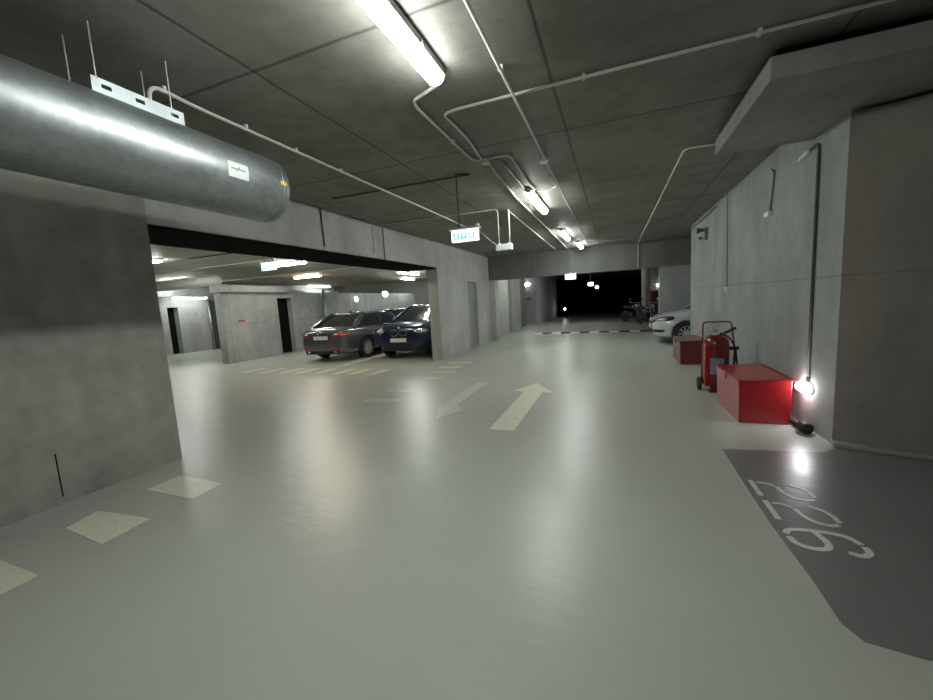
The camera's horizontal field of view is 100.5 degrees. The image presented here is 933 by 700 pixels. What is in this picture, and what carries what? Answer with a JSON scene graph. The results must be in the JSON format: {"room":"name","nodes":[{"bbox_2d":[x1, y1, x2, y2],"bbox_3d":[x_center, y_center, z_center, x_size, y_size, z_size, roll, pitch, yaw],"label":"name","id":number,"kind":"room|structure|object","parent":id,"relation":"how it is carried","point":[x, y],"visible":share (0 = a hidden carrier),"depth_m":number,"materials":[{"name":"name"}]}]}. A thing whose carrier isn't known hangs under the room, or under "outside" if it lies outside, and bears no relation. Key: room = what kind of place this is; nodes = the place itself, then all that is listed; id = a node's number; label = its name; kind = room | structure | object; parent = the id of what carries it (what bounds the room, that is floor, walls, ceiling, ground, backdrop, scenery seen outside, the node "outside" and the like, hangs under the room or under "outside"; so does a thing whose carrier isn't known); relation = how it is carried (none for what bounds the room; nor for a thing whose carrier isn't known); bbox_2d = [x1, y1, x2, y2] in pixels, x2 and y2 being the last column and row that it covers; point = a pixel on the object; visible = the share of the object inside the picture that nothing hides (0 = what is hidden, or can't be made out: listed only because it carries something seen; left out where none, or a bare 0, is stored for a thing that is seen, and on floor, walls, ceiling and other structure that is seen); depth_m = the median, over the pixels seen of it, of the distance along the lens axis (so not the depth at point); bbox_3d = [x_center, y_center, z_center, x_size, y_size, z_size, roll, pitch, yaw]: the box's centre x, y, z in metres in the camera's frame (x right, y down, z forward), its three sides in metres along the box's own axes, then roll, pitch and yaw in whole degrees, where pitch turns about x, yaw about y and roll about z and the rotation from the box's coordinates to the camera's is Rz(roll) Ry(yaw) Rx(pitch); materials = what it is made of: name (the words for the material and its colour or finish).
{"room":"parking garage","nodes":[
{"label":"parking garage","id":0,"kind":"room"},
{"bbox_2d":[0,169,181,526],"bbox_3d":[-5.037,0.257,-0.380,0.300,3.160,9.670,-1,7,21],"label":"wall","id":1,"kind":"structure","parent":0,"point":[85,381],"depth_m":3.40,"materials":[{"name":"concrete"}]},
{"bbox_2d":[54,454,63,496],"bbox_3d":[-3.459,1.065,3.295,0.004,0.380,0.010,-1,7,21],"label":"trim","id":2,"kind":"structure","parent":1,"relation":"attached to","point":[54,454],"depth_m":3.30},
{"bbox_2d":[143,198,436,267],"bbox_3d":[-2.176,-2.073,7.159,0.300,0.670,6.930,-1,7,21],"label":"beam","id":3,"kind":"structure","parent":1,"relation":"attached to","point":[299,225],"depth_m":6.04,"materials":[{"name":"concrete"}]},
{"bbox_2d":[319,209,324,245],"bbox_3d":[-2.334,-1.984,6.287,0.024,0.581,0.044,-1,7,21],"label":"conduit","id":4,"kind":"object","parent":3,"relation":"attached to","point":[319,209],"visible":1,"depth_m":6.28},
{"bbox_2d":[147,224,435,271],"bbox_3d":[-2.483,-1.719,7.326,0.960,0.033,6.890,-1,7,21],"label":"trim","id":5,"kind":"structure","parent":1,"relation":"attached to","point":[158,235],"depth_m":5.64,"materials":[{"name":"metal"}]},
{"bbox_2d":[349,218,375,255],"bbox_3d":[-1.941,-2.091,7.316,0.030,0.649,0.733,-1,7,21],"label":"conduit","id":6,"kind":"object","parent":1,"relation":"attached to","point":[349,218],"visible":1,"depth_m":7.48,"materials":[{"name":"plastic"}]},
{"bbox_2d":[156,281,333,355],"bbox_3d":[-13.643,-1.132,15.300,0.400,3.160,33.000,-1,7,21],"label":"wall","id":7,"kind":"structure","parent":0,"point":[191,316],"depth_m":17.64,"materials":[{"name":"concrete"}]},
{"bbox_2d":[167,308,179,353],"bbox_3d":[-13.066,-0.828,17.147,0.050,2.050,0.450,-1,7,21],"label":"door","id":8,"kind":"structure","parent":7,"relation":"in","point":[171,318],"depth_m":17.23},
{"bbox_2d":[156,275,221,291],"bbox_3d":[-10.698,-2.272,13.798,5.200,0.340,0.340,-1,7,21],"label":"air duct","id":9,"kind":"object","parent":7,"relation":"attached to","point":[207,281],"visible":0.6,"depth_m":13.17,"materials":[{"name":"metal"}]},
{"bbox_2d":[171,296,206,298],"bbox_3d":[-12.238,-2.315,17.186,0.147,0.108,1.524,-1,7,21],"label":"strip light","id":10,"kind":"object","parent":7,"relation":"attached to","point":[173,297],"visible":1,"depth_m":17.10,"materials":[{"name":"white plastic"}]},
{"bbox_2d":[172,297,206,298],"bbox_3d":[-12.237,-2.292,17.189,0.127,0.062,1.480,-1,7,21],"label":"diffuser","id":11,"kind":"object","parent":10,"relation":"attached to","point":[172,297],"depth_m":17.10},
{"bbox_2d":[206,299,215,349],"bbox_3d":[-12.122,-1.214,18.433,0.120,2.400,0.120,-1,7,21],"label":"drain pipe","id":12,"kind":"object","parent":7,"relation":"attached to","point":[207,300],"visible":0.98,"depth_m":18.39,"materials":[{"name":"metal"}]},
{"bbox_2d":[209,300,220,348],"bbox_3d":[-12.053,-1.235,18.782,0.060,2.350,0.500,-1,7,21],"label":"duct","id":13,"kind":"object","parent":7,"relation":"attached to","point":[212,302],"visible":0.57,"depth_m":18.65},
{"bbox_2d":[157,289,338,296],"bbox_3d":[-14.039,-1.958,13.174,0.400,0.350,29.000,-1,7,21],"label":"trim","id":14,"kind":"structure","parent":7,"relation":"attached to","point":[182,292],"depth_m":17.46,"materials":[{"name":"concrete"}]},
{"bbox_2d":[214,292,416,363],"bbox_3d":[-7.922,-1.534,19.484,5.300,2.300,13.100,-1,7,21],"label":"wall","id":15,"kind":"structure","parent":0,"point":[260,335],"depth_m":14.12,"materials":[{"name":"concrete"}]},
{"bbox_2d":[209,285,289,292],"bbox_3d":[-7.482,-2.121,13.591,0.550,0.220,2.750,-1,7,21],"label":"trim","id":16,"kind":"structure","parent":15,"relation":"on","point":[216,288],"depth_m":13.08,"materials":[{"name":"concrete"}]},
{"bbox_2d":[229,353,284,363],"bbox_3d":[-7.274,0.272,13.600,0.080,0.050,2.220,-1,7,21],"label":"baseboard","id":17,"kind":"structure","parent":15,"relation":"attached to","point":[278,353],"depth_m":13.46,"materials":[{"name":"concrete"}]},
{"bbox_2d":[277,298,292,352],"bbox_3d":[-7.085,-0.928,14.927,0.030,2.090,0.690,-1,7,21],"label":"door","id":18,"kind":"structure","parent":15,"relation":"in","point":[281,302],"depth_m":15.01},
{"bbox_2d":[333,278,525,325],"bbox_3d":[-2.825,-2.878,24.583,13.200,3.160,0.300,-1,7,21],"label":"wall","id":19,"kind":"structure","parent":0,"point":[418,286],"depth_m":24.83,"materials":[{"name":"concrete"}]},
{"bbox_2d":[427,242,491,359],"bbox_3d":[-0.068,-1.600,12.647,0.300,3.160,4.600,-1,7,21],"label":"wall","id":20,"kind":"structure","parent":0,"point":[447,283],"depth_m":11.57,"materials":[{"name":"concrete"}]},
{"bbox_2d":[467,282,476,347],"bbox_3d":[0.114,-1.167,13.066,0.050,2.180,0.890,-1,7,21],"label":"door","id":21,"kind":"structure","parent":20,"relation":"in","point":[470,289],"depth_m":13.17,"materials":[{"name":"grey metal"}]},
{"bbox_2d":[489,280,499,340],"bbox_3d":[1.073,-1.507,14.924,0.240,2.300,0.400,-1,7,21],"label":"pillar","id":22,"kind":"structure","parent":20,"relation":"attached to","point":[493,284],"depth_m":14.77,"materials":[{"name":"concrete"}]},
{"bbox_2d":[0,310,932,699],"bbox_3d":[-0.969,-0.384,17.051,26.000,0.200,45.000,-1,7,21],"label":"floor","id":23,"kind":"structure","parent":0,"point":[608,544],"depth_m":2.39,"materials":[{"name":"concrete"}]},
{"bbox_2d":[0,560,38,594],"bbox_3d":[-2.933,1.396,2.365,0.600,0.004,0.260,-1,7,21],"label":"road marking","id":24,"kind":"object","parent":23,"relation":"on","point":[11,576],"visible":1,"depth_m":2.37,"materials":[{"name":"beige paint"}]},
{"bbox_2d":[66,511,150,543],"bbox_3d":[-2.739,1.317,2.928,0.620,0.004,0.320,-1,7,21],"label":"road marking","id":25,"kind":"object","parent":23,"relation":"on","point":[101,527],"visible":1,"depth_m":2.91,"materials":[{"name":"beige paint"}]},
{"bbox_2d":[147,475,223,498],"bbox_3d":[-2.542,1.235,3.516,0.630,0.004,0.310,-1,7,21],"label":"road marking","id":26,"kind":"object","parent":23,"relation":"on","point":[181,486],"visible":1,"depth_m":3.50,"materials":[{"name":"beige paint"}]},
{"bbox_2d":[276,368,305,373],"bbox_3d":[-4.605,0.551,10.187,0.230,0.004,0.780,0,7,23],"label":"road marking","id":27,"kind":"object","parent":23,"relation":"on","point":[298,368],"visible":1,"depth_m":10.18,"materials":[{"name":"beige paint"}]},
{"bbox_2d":[292,368,320,373],"bbox_3d":[-4.129,0.545,10.004,0.230,0.004,0.780,0,7,23],"label":"road marking","id":28,"kind":"object","parent":23,"relation":"on","point":[314,368],"visible":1,"depth_m":9.98,"materials":[{"name":"beige paint"}]},
{"bbox_2d":[321,290,326,317],"bbox_3d":[-6.026,-1.361,16.627,0.140,2.420,0.140,-1,7,21],"label":"pipe","id":29,"kind":"object","parent":23,"relation":"on","point":[322,291],"visible":0.34,"depth_m":16.50,"materials":[{"name":"metal"}]},
{"bbox_2d":[329,369,355,374],"bbox_3d":[-3.027,0.532,9.582,0.230,0.004,0.780,0,7,23],"label":"road marking","id":30,"kind":"object","parent":23,"relation":"on","point":[347,370],"visible":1,"depth_m":9.49,"materials":[{"name":"beige paint"}]},
{"bbox_2d":[300,310,396,356],"bbox_3d":[-3.480,-0.679,13.637,2.140,1.490,4.762,-1,7,21],"label":"car","id":31,"kind":"object","parent":23,"relation":"on","point":[346,332],"visible":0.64,"depth_m":11.84,"materials":[{"name":"paint"}]},
{"bbox_2d":[306,351,339,354],"bbox_3d":[-4.272,0.083,11.545,1.240,0.110,0.055,-1,7,21],"label":"diffuser","id":32,"kind":"object","parent":31,"relation":"attached to","point":[307,352],"depth_m":11.51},
{"bbox_2d":[333,333,349,336],"bbox_3d":[-3.652,-0.444,11.306,0.499,0.124,0.180,-4,7,-6],"label":"tail light","id":33,"kind":"object","parent":31,"relation":"attached to","point":[334,334],"depth_m":11.25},
{"bbox_2d":[346,369,371,374],"bbox_3d":[-2.579,0.527,9.410,0.230,0.004,0.780,0,7,23],"label":"road marking","id":34,"kind":"object","parent":23,"relation":"on","point":[364,370],"visible":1,"depth_m":9.34,"materials":[{"name":"beige paint"}]},
{"bbox_2d":[342,351,398,365],"bbox_3d":[-2.421,0.069,13.134,0.120,0.004,5.400,-1,7,21],"label":"parking line","id":35,"kind":"object","parent":23,"relation":"on","point":[397,351],"visible":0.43,"depth_m":11.45,"materials":[{"name":"beige paint"}]},
{"bbox_2d":[367,369,391,374],"bbox_3d":[-2.065,0.521,9.214,0.230,0.004,0.780,0,7,23],"label":"road marking","id":36,"kind":"object","parent":23,"relation":"on","point":[383,370],"visible":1,"depth_m":9.20,"materials":[{"name":"beige paint"}]},
{"bbox_2d":[362,398,405,402],"bbox_3d":[-1.352,0.826,6.340,0.695,0.004,0.228,-1,7,18],"label":"bar","id":37,"kind":"object","parent":23,"relation":"on","point":[370,399],"visible":1,"depth_m":6.33,"materials":[{"name":"paint"}]},
{"bbox_2d":[370,308,405,315],"bbox_3d":[-3.451,-1.414,19.842,2.173,1.462,4.723,-1,7,21],"label":"car","id":38,"kind":"object","parent":23,"relation":"on","point":[396,311],"visible":0.02,"depth_m":18.43,"materials":[{"name":"black paint"}]},
{"bbox_2d":[385,390,415,391],"bbox_3d":[-1.195,0.738,6.991,0.560,0.004,0.160,-1,7,18],"label":"bar","id":39,"kind":"object","parent":23,"relation":"on","point":[387,390],"visible":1,"depth_m":6.98,"materials":[{"name":"paint"}]},
{"bbox_2d":[376,304,432,354],"bbox_3d":[-1.191,-0.797,13.213,2.220,1.562,4.473,-1,7,21],"label":"car","id":40,"kind":"object","parent":23,"relation":"on","point":[410,330],"visible":0.65,"depth_m":11.29,"materials":[{"name":"blue paint"}]},
{"bbox_2d":[390,330,397,336],"bbox_3d":[-2.102,-0.486,11.246,0.274,0.191,0.105,-1,7,21],"label":"grille","id":41,"kind":"object","parent":40,"relation":"attached to","point":[393,333],"depth_m":11.21,"materials":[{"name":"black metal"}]},
{"bbox_2d":[399,330,406,335],"bbox_3d":[-1.822,-0.490,11.139,0.274,0.191,0.105,-1,7,21],"label":"grille","id":42,"kind":"object","parent":40,"relation":"attached to","point":[401,332],"depth_m":11.10,"materials":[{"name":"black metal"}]},
{"bbox_2d":[436,382,487,418],"bbox_3d":[-0.021,0.764,6.212,0.500,0.004,2.290,-1,7,21],"label":"painted arrow","id":43,"kind":"object","parent":23,"relation":"on","point":[451,407],"visible":1,"depth_m":5.90,"materials":[{"name":"paint"}]},
{"bbox_2d":[489,383,552,430],"bbox_3d":[0.863,0.766,5.765,0.670,0.004,2.615,-1,7,21],"label":"painted arrow","id":44,"kind":"object","parent":23,"relation":"on","point":[511,418],"visible":1,"depth_m":5.41,"materials":[{"name":"beige paint"}]},
{"bbox_2d":[534,330,648,333],"bbox_3d":[5.110,-0.750,16.138,4.613,0.045,0.320,-1,7,21],"label":"bump","id":45,"kind":"object","parent":23,"relation":"on","point":[620,330],"visible":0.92,"depth_m":15.99,"materials":[{"name":"beige paint"}]},
{"bbox_2d":[621,298,641,321],"bbox_3d":[8.686,-2.079,20.360,0.800,1.260,1.990,-4,7,-9],"label":"motorcycle","id":46,"kind":"object","parent":23,"relation":"on","point":[625,315],"visible":0.82,"depth_m":20.30,"materials":[{"name":"black metal"}]},
{"bbox_2d":[641,269,649,321],"bbox_3d":[9.363,-3.068,20.285,0.400,3.160,0.400,-1,7,21],"label":"round column","id":47,"kind":"structure","parent":23,"relation":"on","point":[645,273],"depth_m":20.13,"materials":[{"name":"concrete"}]},
{"bbox_2d":[636,297,658,324],"bbox_3d":[8.582,-1.848,18.489,0.800,1.260,1.990,-3,7,-1],"label":"motorcycle","id":48,"kind":"object","parent":23,"relation":"on","point":[640,316],"visible":0.87,"depth_m":18.27,"materials":[{"name":"black metal"}]},
{"bbox_2d":[650,290,657,313],"bbox_3d":[10.109,-2.402,20.927,0.380,1.600,0.240,-1,7,21],"label":"cabinet","id":49,"kind":"object","parent":23,"relation":"on","point":[653,294],"visible":0.5,"depth_m":20.79,"materials":[{"name":"metal"}]},
{"bbox_2d":[649,303,690,337],"bbox_3d":[7.566,-1.010,11.093,4.224,1.482,2.140,-1,7,21],"label":"hatchback","id":50,"kind":"object","parent":23,"relation":"on","point":[667,324],"visible":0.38,"depth_m":10.97,"materials":[{"name":"paint"}]},
{"bbox_2d":[672,335,703,363],"bbox_3d":[4.775,-0.030,8.367,0.492,0.512,1.104,-1,7,21],"label":"box","id":51,"kind":"object","parent":23,"relation":"on","point":[687,348],"visible":0.81,"depth_m":7.92,"materials":[{"name":"paint"}]},
{"bbox_2d":[696,321,738,392],"bbox_3d":[3.693,0.091,5.708,0.510,1.031,0.342,-1,7,21],"label":"extinguisher","id":52,"kind":"object","parent":23,"relation":"on","point":[716,347],"visible":0.8,"depth_m":5.62,"materials":[{"name":"red paint"}]},
{"bbox_2d":[715,363,794,424],"bbox_3d":[3.414,0.487,4.687,0.512,0.522,1.039,-1,7,21],"label":"box","id":53,"kind":"object","parent":23,"relation":"on","point":[759,393],"visible":1,"depth_m":4.28,"materials":[{"name":"metal"}]},
{"bbox_2d":[790,416,813,433],"bbox_3d":[3.495,0.757,4.109,0.116,0.115,0.520,-1,7,21],"label":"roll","id":54,"kind":"object","parent":23,"relation":"on","point":[803,426],"visible":0.94,"depth_m":3.89,"materials":[{"name":"rubber"}]},
{"bbox_2d":[722,448,932,660],"bbox_3d":[4.120,1.044,1.903,4.490,0.002,2.560,-1,7,21],"label":"bay surface","id":55,"kind":"object","parent":23,"relation":"on","point":[883,502],"visible":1,"depth_m":2.36,"materials":[{"name":"grey paint"}]},
{"bbox_2d":[748,480,816,501],"bbox_3d":[2.318,1.032,2.848,0.359,0.002,0.270,-1,7,21],"label":"painted digit","id":56,"kind":"object","parent":55,"relation":"on","point":[751,482],"visible":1,"depth_m":2.84,"materials":[{"name":"paint"}]},
{"bbox_2d":[762,500,841,526],"bbox_3d":[2.205,1.075,2.551,0.359,0.002,0.270,-1,7,21],"label":"painted digit","id":57,"kind":"object","parent":55,"relation":"on","point":[768,505],"visible":1,"depth_m":2.54,"materials":[{"name":"paint"}]},
{"bbox_2d":[782,528,873,558],"bbox_3d":[2.091,1.116,2.262,0.382,0.002,0.242,-1,7,21],"label":"painted digit","id":58,"kind":"object","parent":55,"relation":"on","point":[868,553],"visible":1,"depth_m":2.25,"materials":[{"name":"paint"}]},
{"bbox_2d":[0,0,932,286],"bbox_3d":[-1.165,-3.764,16.643,26.000,0.300,45.000,-1,7,21],"label":"ceiling","id":59,"kind":"structure","parent":0,"point":[322,79],"depth_m":3.11,"materials":[{"name":"concrete"}]},
{"bbox_2d":[0,20,289,222],"bbox_3d":[-2.447,-1.278,1.507,0.531,0.866,4.000,-1,7,21],"label":"ventilation duct","id":60,"kind":"object","parent":59,"relation":"hanging from","point":[52,126],"visible":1,"depth_m":2.22,"materials":[{"name":"metal"}]},
{"bbox_2d":[152,258,162,262],"bbox_3d":[-8.825,-2.381,10.584,1.524,0.108,0.147,-1,7,21],"label":"strip light","id":61,"kind":"object","parent":59,"relation":"attached to","point":[155,260],"visible":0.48,"depth_m":10.30,"materials":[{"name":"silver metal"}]},
{"bbox_2d":[153,253,231,263],"bbox_3d":[-9.041,-2.470,11.140,10.201,0.028,0.028,-1,7,20],"label":"conduit","id":62,"kind":"object","parent":59,"relation":"attached to","point":[224,253],"visible":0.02,"depth_m":10.52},
{"bbox_2d":[154,258,280,273],"bbox_3d":[-7.402,-2.694,12.211,12.501,0.028,0.028,-1,7,21],"label":"conduit","id":63,"kind":"object","parent":59,"relation":"attached to","point":[275,258],"visible":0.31,"depth_m":12.43,"materials":[{"name":"plastic"}]},
{"bbox_2d":[260,257,276,270],"bbox_3d":[-4.549,-2.155,8.878,0.450,0.645,0.076,-1,7,21],"label":"exit sign","id":64,"kind":"object","parent":59,"relation":"hanging from","point":[269,265],"visible":0.92,"depth_m":8.86,"materials":[{"name":"white plastic"}]},
{"bbox_2d":[222,267,358,281],"bbox_3d":[-6.024,-3.209,15.823,12.501,0.028,0.028,-1,7,21],"label":"conduit","id":65,"kind":"object","parent":59,"relation":"attached to","point":[352,267],"visible":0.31,"depth_m":16.23,"materials":[{"name":"plastic"}]},
{"bbox_2d":[276,261,306,266],"bbox_3d":[-5.804,-2.801,12.612,1.524,0.108,0.147,-1,7,21],"label":"strip light","id":66,"kind":"object","parent":59,"relation":"attached to","point":[290,262],"visible":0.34,"depth_m":12.49,"materials":[{"name":"white plastic"}]},
{"bbox_2d":[147,85,465,226],"bbox_3d":[-1.121,-2.123,5.478,0.074,0.289,6.084,-1,7,21],"label":"conduit","id":67,"kind":"object","parent":59,"relation":"attached to","point":[162,89],"visible":0.96,"depth_m":3.52,"materials":[{"name":"plastic"}]},
{"bbox_2d":[294,274,321,278],"bbox_3d":[-7.157,-3.309,17.482,1.524,0.108,0.147,-1,7,21],"label":"strip light","id":68,"kind":"object","parent":59,"relation":"attached to","point":[314,275],"visible":1,"depth_m":17.42,"materials":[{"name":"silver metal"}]},
{"bbox_2d":[306,285,329,286],"bbox_3d":[-9.310,-4.025,24.464,0.147,0.108,2.024,-1,7,21],"label":"strip light","id":69,"kind":"object","parent":59,"relation":"attached to","point":[306,285],"visible":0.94,"depth_m":24.31,"materials":[{"name":"white plastic"}]},
{"bbox_2d":[332,174,468,226],"bbox_3d":[-0.975,-1.934,5.398,2.160,0.657,0.118,-1,7,21],"label":"hanger","id":70,"kind":"object","parent":59,"relation":"attached to","point":[460,175],"visible":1,"depth_m":5.21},
{"bbox_2d":[449,223,480,242],"bbox_3d":[-0.020,-1.538,5.111,0.420,0.210,0.076,-1,7,21],"label":"exit sign","id":71,"kind":"object","parent":70,"relation":"hanging from","point":[465,234],"visible":1,"depth_m":5.08,"materials":[{"name":"white plastic"}]},
{"bbox_2d":[356,0,445,85],"bbox_3d":[-0.549,-1.815,1.894,0.147,0.108,1.964,-1,7,21],"label":"strip light","id":72,"kind":"object","parent":59,"relation":"attached to","point":[386,14],"visible":1,"depth_m":2.29,"materials":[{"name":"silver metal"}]},
{"bbox_2d":[397,271,418,274],"bbox_3d":[-2.806,-3.719,18.788,0.147,0.108,2.024,-1,7,21],"label":"strip light","id":73,"kind":"object","parent":59,"relation":"attached to","point":[400,272],"visible":0.94,"depth_m":18.70,"materials":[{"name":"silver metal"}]},
{"bbox_2d":[382,209,499,242],"bbox_3d":[-0.535,-2.225,7.391,2.364,0.608,0.024,-1,7,19],"label":"conduit","id":74,"kind":"object","parent":59,"relation":"attached to","point":[490,209],"visible":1,"depth_m":7.20,"materials":[{"name":"plastic"}]},
{"bbox_2d":[413,82,481,161],"bbox_3d":[-0.155,-2.093,3.703,0.327,0.036,1.849,-2,7,13],"label":"conduit","id":75,"kind":"object","parent":59,"relation":"attached to","point":[431,88],"visible":0.8,"depth_m":3.46,"materials":[{"name":"plastic"}]},
{"bbox_2d":[481,158,489,164],"bbox_3d":[0.224,-2.214,4.566,0.110,0.045,0.110,-1,7,21],"label":"junction","id":76,"kind":"object","parent":59,"relation":"attached to","point":[485,161],"visible":0.88,"depth_m":4.53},
{"bbox_2d":[489,159,525,189],"bbox_3d":[0.583,-2.310,5.176,0.128,0.024,1.490,-1,7,21],"label":"conduit","id":77,"kind":"object","parent":59,"relation":"attached to","point":[500,160],"visible":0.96,"depth_m":4.89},
{"bbox_2d":[488,154,556,190],"bbox_3d":[0.845,-2.318,5.116,0.401,0.024,1.728,1,8,30],"label":"conduit","id":78,"kind":"object","parent":59,"relation":"attached to","point":[505,155],"visible":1,"depth_m":5.04,"materials":[{"name":"plastic"}]},
{"bbox_2d":[489,164,567,248],"bbox_3d":[1.821,-2.830,8.900,0.088,0.024,9.281,-1,7,20],"label":"conduit","id":79,"kind":"object","parent":59,"relation":"attached to","point":[490,165],"visible":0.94,"depth_m":6.14,"materials":[{"name":"plastic"}]},
{"bbox_2d":[508,209,554,248],"bbox_3d":[1.858,-2.681,10.044,0.065,0.602,6.575,-1,7,20],"label":"conduit","id":80,"kind":"object","parent":59,"relation":"attached to","point":[508,209],"visible":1,"depth_m":7.68,"materials":[{"name":"plastic"}]},
{"bbox_2d":[496,242,512,250],"bbox_3d":[0.687,-1.878,7.050,0.300,0.130,0.090,-1,7,21],"label":"junction box","id":81,"kind":"object","parent":80,"relation":"hanging from","point":[509,246],"visible":0.94,"depth_m":7.01,"materials":[{"name":"white plastic"}]},
{"bbox_2d":[524,188,547,213],"bbox_3d":[1.192,-2.472,6.513,0.147,0.108,1.524,-1,7,21],"label":"strip light","id":82,"kind":"object","parent":59,"relation":"attached to","point":[530,193],"visible":0.96,"depth_m":6.24,"materials":[{"name":"white plastic"}]},
{"bbox_2d":[463,0,636,242],"bbox_3d":[1.932,-2.382,5.300,1.495,0.084,13.812,-1,7,21],"label":"conduit","id":83,"kind":"object","parent":59,"relation":"attached to","point":[543,158],"visible":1,"depth_m":3.06,"materials":[{"name":"plastic"}]},
{"bbox_2d":[558,228,569,240],"bbox_3d":[2.559,-2.983,10.098,0.147,0.108,1.524,-1,7,21],"label":"strip light","id":84,"kind":"object","parent":59,"relation":"attached to","point":[562,232],"visible":1,"depth_m":9.78,"materials":[{"name":"white plastic"}]},
{"bbox_2d":[444,0,896,160],"bbox_3d":[3.088,-2.163,2.720,6.732,0.036,1.251,-1,7,21],"label":"conduit","id":85,"kind":"object","parent":59,"relation":"attached to","point":[760,30],"visible":1,"depth_m":2.69,"materials":[{"name":"plastic"}]},
{"bbox_2d":[638,143,714,266],"bbox_3d":[4.425,-2.544,8.516,0.773,0.801,8.794,-1,7,21],"label":"conduit","id":86,"kind":"object","parent":59,"relation":"attached to","point":[710,144],"visible":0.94,"depth_m":5.46,"materials":[{"name":"plastic"}]},
{"bbox_2d":[660,192,727,286],"bbox_3d":[4.073,-1.907,6.974,1.079,1.647,0.018,-1,7,21],"label":"conduit","id":87,"kind":"object","parent":59,"relation":"attached to","point":[722,192],"visible":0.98,"depth_m":6.82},
{"bbox_2d":[497,279,520,336],"bbox_3d":[1.724,-2.331,17.851,0.500,3.160,5.700,-1,7,21],"label":"wall","id":88,"kind":"structure","parent":0,"point":[508,290],"depth_m":18.65,"materials":[{"name":"concrete"}]},
{"bbox_2d":[520,279,524,327],"bbox_3d":[1.837,-2.416,18.498,0.150,3.160,7.800,-1,7,21],"label":"wall","id":89,"kind":"structure","parent":0,"point":[521,280],"depth_m":21.64,"materials":[{"name":"concrete"}]},
{"bbox_2d":[525,276,556,322],"bbox_3d":[5.084,-3.740,27.922,2.000,3.160,5.700,-1,7,21],"label":"wall","id":90,"kind":"structure","parent":0,"point":[542,291],"depth_m":25.50,"materials":[{"name":"concrete"}]},
{"bbox_2d":[564,272,576,279],"bbox_3d":[3.622,-2.574,13.504,0.410,0.230,0.168,-1,7,21],"label":"exit sign","id":91,"kind":"object","parent":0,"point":[573,275],"visible":1,"depth_m":13.44,"materials":[{"name":"white plastic"}]},
{"bbox_2d":[556,274,641,313],"bbox_3d":[6.794,-4.988,37.457,26.000,3.160,0.500,-1,7,21],"label":"wall","id":92,"kind":"structure","parent":0,"point":[613,293],"depth_m":35.19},
{"bbox_2d":[650,269,658,312],"bbox_3d":[10.243,-3.213,21.063,0.630,3.160,0.300,-1,7,21],"label":"wall niche","id":93,"kind":"object","parent":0,"point":[654,273],"visible":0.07,"depth_m":20.88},
{"bbox_2d":[658,265,690,337],"bbox_3d":[8.086,-1.591,12.237,3.620,2.300,0.400,-1,7,21],"label":"wall","id":94,"kind":"structure","parent":0,"point":[674,281],"depth_m":12.49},
{"bbox_2d":[488,237,690,279],"bbox_3d":[5.109,-3.122,13.154,9.800,0.860,0.400,-1,7,21],"label":"beam","id":95,"kind":"structure","parent":94,"relation":"attached to","point":[675,251],"depth_m":13.25,"materials":[{"name":"concrete"}]},
{"bbox_2d":[690,102,893,442],"bbox_3d":[4.808,-1.175,6.771,0.400,3.160,7.350,-1,7,21],"label":"wall","id":96,"kind":"structure","parent":0,"point":[767,301],"depth_m":4.58,"materials":[{"name":"concrete"}]},
{"bbox_2d":[696,227,707,240],"bbox_3d":[5.108,-2.523,8.435,0.200,0.280,0.240,-1,7,21],"label":"junction box","id":97,"kind":"object","parent":96,"relation":"attached to","point":[698,230],"depth_m":8.35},
{"bbox_2d":[690,206,716,229],"bbox_3d":[5.320,-2.950,8.779,0.040,0.080,2.601,-1,7,21],"label":"conduit","id":98,"kind":"object","parent":96,"relation":"attached to","point":[714,207],"visible":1,"depth_m":8.50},
{"bbox_2d":[764,211,772,217],"bbox_3d":[3.877,-1.744,4.988,0.050,0.060,0.160,-1,7,21],"label":"outlet box","id":99,"kind":"object","parent":96,"relation":"attached to","point":[767,214],"visible":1,"depth_m":4.94,"materials":[{"name":"white plastic"}]},
{"bbox_2d":[769,169,774,210],"bbox_3d":[3.848,-2.012,4.890,0.024,0.543,0.115,-1,7,21],"label":"conduit","id":100,"kind":"object","parent":96,"relation":"attached to","point":[772,170],"visible":0.98,"depth_m":4.88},
{"bbox_2d":[798,150,809,161],"bbox_3d":[3.512,-2.017,4.041,0.030,0.060,0.204,-1,7,21],"label":"conduit","id":101,"kind":"object","parent":96,"relation":"attached to","point":[806,152],"visible":0.93,"depth_m":4.02,"materials":[{"name":"white plastic"}]},
{"bbox_2d":[794,376,814,394],"bbox_3d":[3.548,0.370,4.076,0.118,0.195,0.310,-1,7,21],"label":"lamp","id":102,"kind":"object","parent":96,"relation":"attached to","point":[805,386],"visible":1,"depth_m":4.02,"materials":[{"name":"white glass"}]},
{"bbox_2d":[806,143,820,374],"bbox_3d":[3.507,-0.890,3.965,0.028,2.294,0.183,-1,7,21],"label":"conduit","id":103,"kind":"object","parent":96,"relation":"attached to","point":[818,145],"visible":1,"depth_m":3.88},
{"bbox_2d":[773,13,932,55],"bbox_3d":[4.481,-2.220,2.682,4.300,0.075,1.480,-1,7,21],"label":"trim","id":104,"kind":"structure","parent":96,"relation":"attached to","point":[927,17],"depth_m":2.61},
{"bbox_2d":[832,93,932,452],"bbox_3d":[4.841,-0.529,2.478,3.520,2.900,1.850,-1,7,21],"label":"wall","id":105,"kind":"structure","parent":0,"point":[883,396],"depth_m":3.26,"materials":[{"name":"concrete"}]},
{"bbox_2d":[715,20,932,155],"bbox_3d":[4.449,-2.103,2.684,4.365,0.155,1.610,-1,7,21],"label":"beam","id":106,"kind":"structure","parent":105,"relation":"attached to","point":[796,96],"depth_m":2.87,"materials":[{"name":"concrete"}]},
{"bbox_2d":[831,439,932,460],"bbox_3d":[4.819,0.926,2.369,3.786,0.045,0.131,3,9,41],"label":"baseboard","id":107,"kind":"structure","parent":105,"relation":"attached to","point":[921,455],"depth_m":3.36,"materials":[{"name":"concrete"}]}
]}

